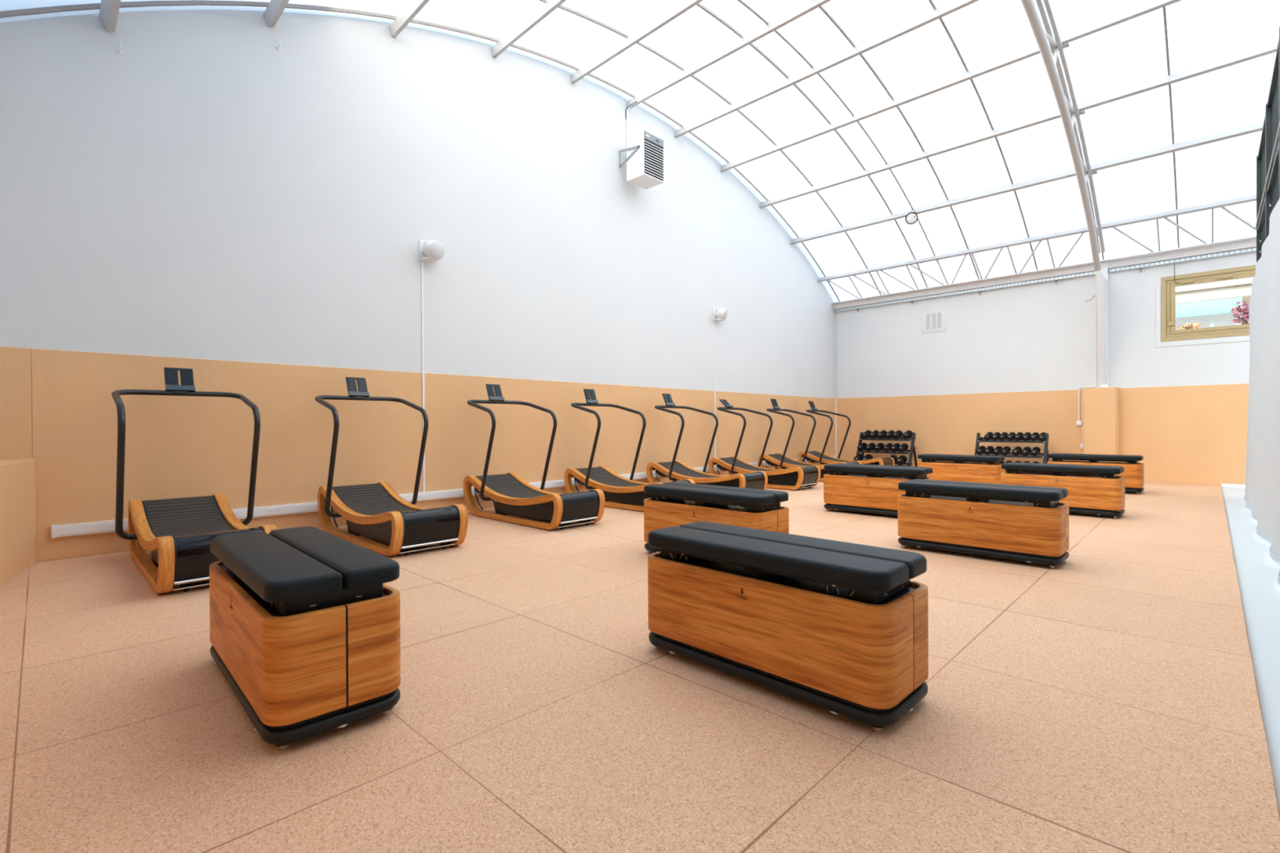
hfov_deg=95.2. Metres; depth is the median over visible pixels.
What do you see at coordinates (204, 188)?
wall
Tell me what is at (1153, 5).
beam
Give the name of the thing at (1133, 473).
storage bench
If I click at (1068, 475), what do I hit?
tray
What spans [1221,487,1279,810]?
ledge
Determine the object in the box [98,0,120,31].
roof beam
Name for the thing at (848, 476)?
tray
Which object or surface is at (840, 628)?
storage bench
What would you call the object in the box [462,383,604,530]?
treadmill
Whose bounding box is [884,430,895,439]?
dumbbell
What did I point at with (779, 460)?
treadmill
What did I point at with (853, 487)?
storage bench
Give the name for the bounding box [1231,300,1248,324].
shrub
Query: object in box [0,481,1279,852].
floor
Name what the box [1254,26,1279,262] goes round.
mesh fence
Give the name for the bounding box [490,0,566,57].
roof beam
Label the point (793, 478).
treadmill
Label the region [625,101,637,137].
cable
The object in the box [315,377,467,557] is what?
treadmill
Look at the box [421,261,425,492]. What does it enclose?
cable cover
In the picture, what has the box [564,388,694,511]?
treadmill
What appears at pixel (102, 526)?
cable trunking
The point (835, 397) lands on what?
conduit
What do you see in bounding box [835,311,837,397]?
conduit
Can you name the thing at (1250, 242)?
girder
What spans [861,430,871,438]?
dumbbell
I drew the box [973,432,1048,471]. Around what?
dumbbell rack
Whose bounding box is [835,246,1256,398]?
wall
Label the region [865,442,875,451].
dumbbell
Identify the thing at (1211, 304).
house
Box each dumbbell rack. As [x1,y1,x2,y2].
[856,431,917,466]
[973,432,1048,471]
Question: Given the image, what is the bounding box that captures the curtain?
[1244,197,1279,584]
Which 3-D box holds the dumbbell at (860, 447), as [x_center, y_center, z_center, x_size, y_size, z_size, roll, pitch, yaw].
[5.535,0.503,14.542,0.167,0.210,0.319,0,0,44]
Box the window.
[1155,263,1255,347]
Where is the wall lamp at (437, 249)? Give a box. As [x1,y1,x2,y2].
[430,240,444,259]
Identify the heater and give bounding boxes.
[618,129,664,189]
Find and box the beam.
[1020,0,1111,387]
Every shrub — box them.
[1177,321,1202,329]
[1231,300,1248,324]
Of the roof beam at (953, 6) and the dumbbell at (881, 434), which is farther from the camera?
the dumbbell at (881, 434)
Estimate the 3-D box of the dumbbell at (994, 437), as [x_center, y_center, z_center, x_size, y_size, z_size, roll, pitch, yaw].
[7.688,0.209,12.618,0.139,0.183,0.315,0,0,44]
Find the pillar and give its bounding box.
[1082,386,1119,462]
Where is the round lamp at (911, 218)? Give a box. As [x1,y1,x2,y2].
[905,211,918,224]
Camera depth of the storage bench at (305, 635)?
2.20 m
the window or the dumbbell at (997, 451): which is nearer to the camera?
the window
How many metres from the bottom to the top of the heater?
0.725 m
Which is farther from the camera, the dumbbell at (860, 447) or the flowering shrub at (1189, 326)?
the flowering shrub at (1189, 326)
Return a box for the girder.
[817,194,1256,309]
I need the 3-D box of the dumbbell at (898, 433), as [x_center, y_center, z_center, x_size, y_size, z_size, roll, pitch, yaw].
[6.199,0.195,14.069,0.171,0.214,0.319,0,0,44]
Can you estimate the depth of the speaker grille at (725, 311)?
11.68 m
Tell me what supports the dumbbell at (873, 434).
on the dumbbell rack at (913, 437)
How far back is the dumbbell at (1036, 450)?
11.93 m
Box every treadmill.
[111,367,276,595]
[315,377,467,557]
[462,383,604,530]
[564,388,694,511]
[646,393,768,489]
[708,399,820,490]
[757,399,861,481]
[797,400,894,466]
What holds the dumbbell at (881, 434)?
on the dumbbell rack at (913, 437)
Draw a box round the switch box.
[1075,388,1081,425]
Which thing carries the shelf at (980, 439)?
attached to the dumbbell rack at (1044, 455)
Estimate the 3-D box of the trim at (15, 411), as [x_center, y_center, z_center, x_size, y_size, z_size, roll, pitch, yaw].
[-5.314,0.247,4.824,0.020,1.820,0.408,0,0,44]
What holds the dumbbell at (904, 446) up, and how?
on the dumbbell rack at (913, 437)
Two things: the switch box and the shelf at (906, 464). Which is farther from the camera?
the shelf at (906, 464)
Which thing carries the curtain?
hanging from the mesh fence
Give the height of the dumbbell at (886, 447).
0.210 m
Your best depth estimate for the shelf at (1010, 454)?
12.16 m
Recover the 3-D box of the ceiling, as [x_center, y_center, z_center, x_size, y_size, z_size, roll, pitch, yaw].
[6.321,-4.412,3.865,18.533,2.451,15.460,0,0,44]
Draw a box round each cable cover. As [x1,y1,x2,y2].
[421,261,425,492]
[713,320,715,466]
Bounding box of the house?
[1175,277,1253,329]
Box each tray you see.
[835,247,1256,311]
[840,474,907,479]
[1020,473,1119,478]
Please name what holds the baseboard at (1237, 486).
attached to the wall at (1040, 336)
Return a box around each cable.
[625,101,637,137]
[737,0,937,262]
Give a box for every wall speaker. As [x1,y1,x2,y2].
[419,240,444,262]
[712,307,727,320]
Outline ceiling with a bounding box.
[0,0,1279,302]
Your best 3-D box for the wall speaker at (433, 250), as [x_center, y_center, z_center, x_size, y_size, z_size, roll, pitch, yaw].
[-2.618,-2.234,7.413,0.272,0.260,0.284,0,0,44]
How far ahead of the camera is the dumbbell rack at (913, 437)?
13.92 m
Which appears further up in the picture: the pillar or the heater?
the heater
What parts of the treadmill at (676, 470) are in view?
pane, pane, frame, frame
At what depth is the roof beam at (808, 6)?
8.54 m
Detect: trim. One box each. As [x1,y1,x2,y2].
[0,346,31,459]
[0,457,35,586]
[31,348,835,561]
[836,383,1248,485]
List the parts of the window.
handle, sash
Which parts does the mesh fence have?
fence post, fence rail, fence rail, fence post, panel, fence post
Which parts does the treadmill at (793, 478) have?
frame, frame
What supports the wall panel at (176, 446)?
attached to the wall at (204, 188)
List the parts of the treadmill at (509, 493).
pane, pane, frame, frame, rod, rod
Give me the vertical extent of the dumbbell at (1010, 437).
0.183 m
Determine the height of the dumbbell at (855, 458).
0.236 m
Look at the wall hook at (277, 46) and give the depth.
6.26 m
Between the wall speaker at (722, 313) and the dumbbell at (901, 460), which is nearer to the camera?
the wall speaker at (722, 313)
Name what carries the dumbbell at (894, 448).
on the dumbbell rack at (913, 437)
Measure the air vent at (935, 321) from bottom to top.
0.515 m
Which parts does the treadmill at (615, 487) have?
pane, pane, frame, frame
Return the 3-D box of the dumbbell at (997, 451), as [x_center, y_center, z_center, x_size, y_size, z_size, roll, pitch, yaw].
[7.644,0.512,12.487,0.144,0.188,0.316,0,0,44]
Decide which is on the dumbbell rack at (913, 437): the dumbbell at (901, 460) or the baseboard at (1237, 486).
the dumbbell at (901, 460)
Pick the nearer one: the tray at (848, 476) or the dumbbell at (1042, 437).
the tray at (848, 476)
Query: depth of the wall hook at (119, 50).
5.35 m
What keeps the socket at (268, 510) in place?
attached to the cable trunking
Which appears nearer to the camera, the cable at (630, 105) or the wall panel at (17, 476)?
the wall panel at (17, 476)
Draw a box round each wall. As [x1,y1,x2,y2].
[0,9,835,408]
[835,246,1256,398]
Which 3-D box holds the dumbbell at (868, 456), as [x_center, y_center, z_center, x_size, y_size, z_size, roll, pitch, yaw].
[5.570,0.795,14.334,0.194,0.236,0.322,0,0,44]
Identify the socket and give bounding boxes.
[265,506,281,515]
[417,493,428,499]
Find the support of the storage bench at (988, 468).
on the floor
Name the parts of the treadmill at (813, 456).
frame, frame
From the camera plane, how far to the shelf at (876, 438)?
14.16 m
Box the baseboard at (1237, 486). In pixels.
[1221,483,1244,488]
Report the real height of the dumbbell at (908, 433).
0.208 m
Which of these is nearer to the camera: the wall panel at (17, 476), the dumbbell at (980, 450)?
the wall panel at (17, 476)
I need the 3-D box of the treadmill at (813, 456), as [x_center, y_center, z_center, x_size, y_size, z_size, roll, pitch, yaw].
[4.654,0.240,13.312,1.984,1.683,0.947,0,0,44]
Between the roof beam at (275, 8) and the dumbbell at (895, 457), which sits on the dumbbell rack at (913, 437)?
the dumbbell at (895, 457)
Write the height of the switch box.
0.766 m
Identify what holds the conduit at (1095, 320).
attached to the wall at (1040, 336)
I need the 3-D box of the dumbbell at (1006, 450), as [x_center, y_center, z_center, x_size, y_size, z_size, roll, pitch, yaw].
[7.749,0.512,12.385,0.144,0.188,0.316,0,0,44]
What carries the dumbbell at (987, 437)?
on the dumbbell rack at (1044, 455)
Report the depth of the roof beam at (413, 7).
6.87 m
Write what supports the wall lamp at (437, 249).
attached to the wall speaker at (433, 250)
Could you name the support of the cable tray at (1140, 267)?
attached to the wall at (1040, 336)
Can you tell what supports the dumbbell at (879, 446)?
on the dumbbell rack at (913, 437)
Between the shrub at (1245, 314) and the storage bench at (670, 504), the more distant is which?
the shrub at (1245, 314)
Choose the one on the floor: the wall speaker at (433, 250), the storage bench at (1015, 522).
the storage bench at (1015, 522)
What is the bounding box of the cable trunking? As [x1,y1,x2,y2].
[50,455,837,538]
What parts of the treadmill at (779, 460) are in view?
frame, frame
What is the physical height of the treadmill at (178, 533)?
1.687 m
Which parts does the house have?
post, post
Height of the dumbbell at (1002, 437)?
0.183 m
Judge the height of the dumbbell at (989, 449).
0.188 m
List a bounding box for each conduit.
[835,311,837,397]
[835,397,836,455]
[1080,275,1097,387]
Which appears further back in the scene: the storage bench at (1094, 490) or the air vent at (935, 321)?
the air vent at (935, 321)
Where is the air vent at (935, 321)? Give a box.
[921,308,946,333]
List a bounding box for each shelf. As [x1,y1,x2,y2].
[858,448,910,453]
[861,436,911,440]
[894,462,907,466]
[977,452,1044,457]
[978,437,1044,443]
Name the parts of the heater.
control panel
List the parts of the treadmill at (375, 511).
pane, frame, pane, frame, rod, rod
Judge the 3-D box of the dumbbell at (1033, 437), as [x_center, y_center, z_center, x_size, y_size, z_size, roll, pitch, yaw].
[8.190,0.208,12.129,0.139,0.183,0.315,0,0,44]
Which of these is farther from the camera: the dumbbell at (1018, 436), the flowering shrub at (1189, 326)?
the flowering shrub at (1189, 326)
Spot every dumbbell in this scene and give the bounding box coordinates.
[853,453,864,460]
[857,442,867,450]
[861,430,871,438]
[861,453,872,460]
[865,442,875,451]
[869,430,879,438]
[874,442,884,451]
[876,430,887,439]
[883,443,893,451]
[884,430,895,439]
[889,454,897,462]
[890,443,900,452]
[892,430,902,439]
[895,455,906,465]
[897,443,908,452]
[902,430,912,439]
[976,445,986,454]
[983,431,993,440]
[983,445,994,454]
[991,431,1000,440]
[992,445,1002,454]
[998,431,1008,440]
[1000,446,1010,455]
[1006,431,1015,440]
[1012,446,1022,455]
[1013,431,1023,440]
[1021,446,1031,455]
[1022,431,1031,440]
[1029,431,1039,440]
[1030,446,1040,456]
[1037,431,1046,440]
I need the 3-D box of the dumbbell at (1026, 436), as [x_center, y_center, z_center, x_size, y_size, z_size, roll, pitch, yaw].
[8.090,0.208,12.227,0.139,0.183,0.315,0,0,44]
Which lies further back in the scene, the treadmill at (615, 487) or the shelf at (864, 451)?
the shelf at (864, 451)
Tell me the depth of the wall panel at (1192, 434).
12.04 m
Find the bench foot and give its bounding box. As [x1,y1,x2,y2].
[275,743,288,746]
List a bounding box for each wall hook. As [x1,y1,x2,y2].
[116,41,122,53]
[275,40,280,48]
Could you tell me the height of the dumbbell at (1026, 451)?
0.188 m
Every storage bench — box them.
[208,526,400,750]
[644,482,788,552]
[648,521,928,731]
[823,463,933,515]
[897,479,1069,568]
[917,453,1005,484]
[1000,462,1124,518]
[1047,453,1143,494]
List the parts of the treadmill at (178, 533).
frame, pane, pane, rod, rod, frame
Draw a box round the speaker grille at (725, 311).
[723,308,727,319]

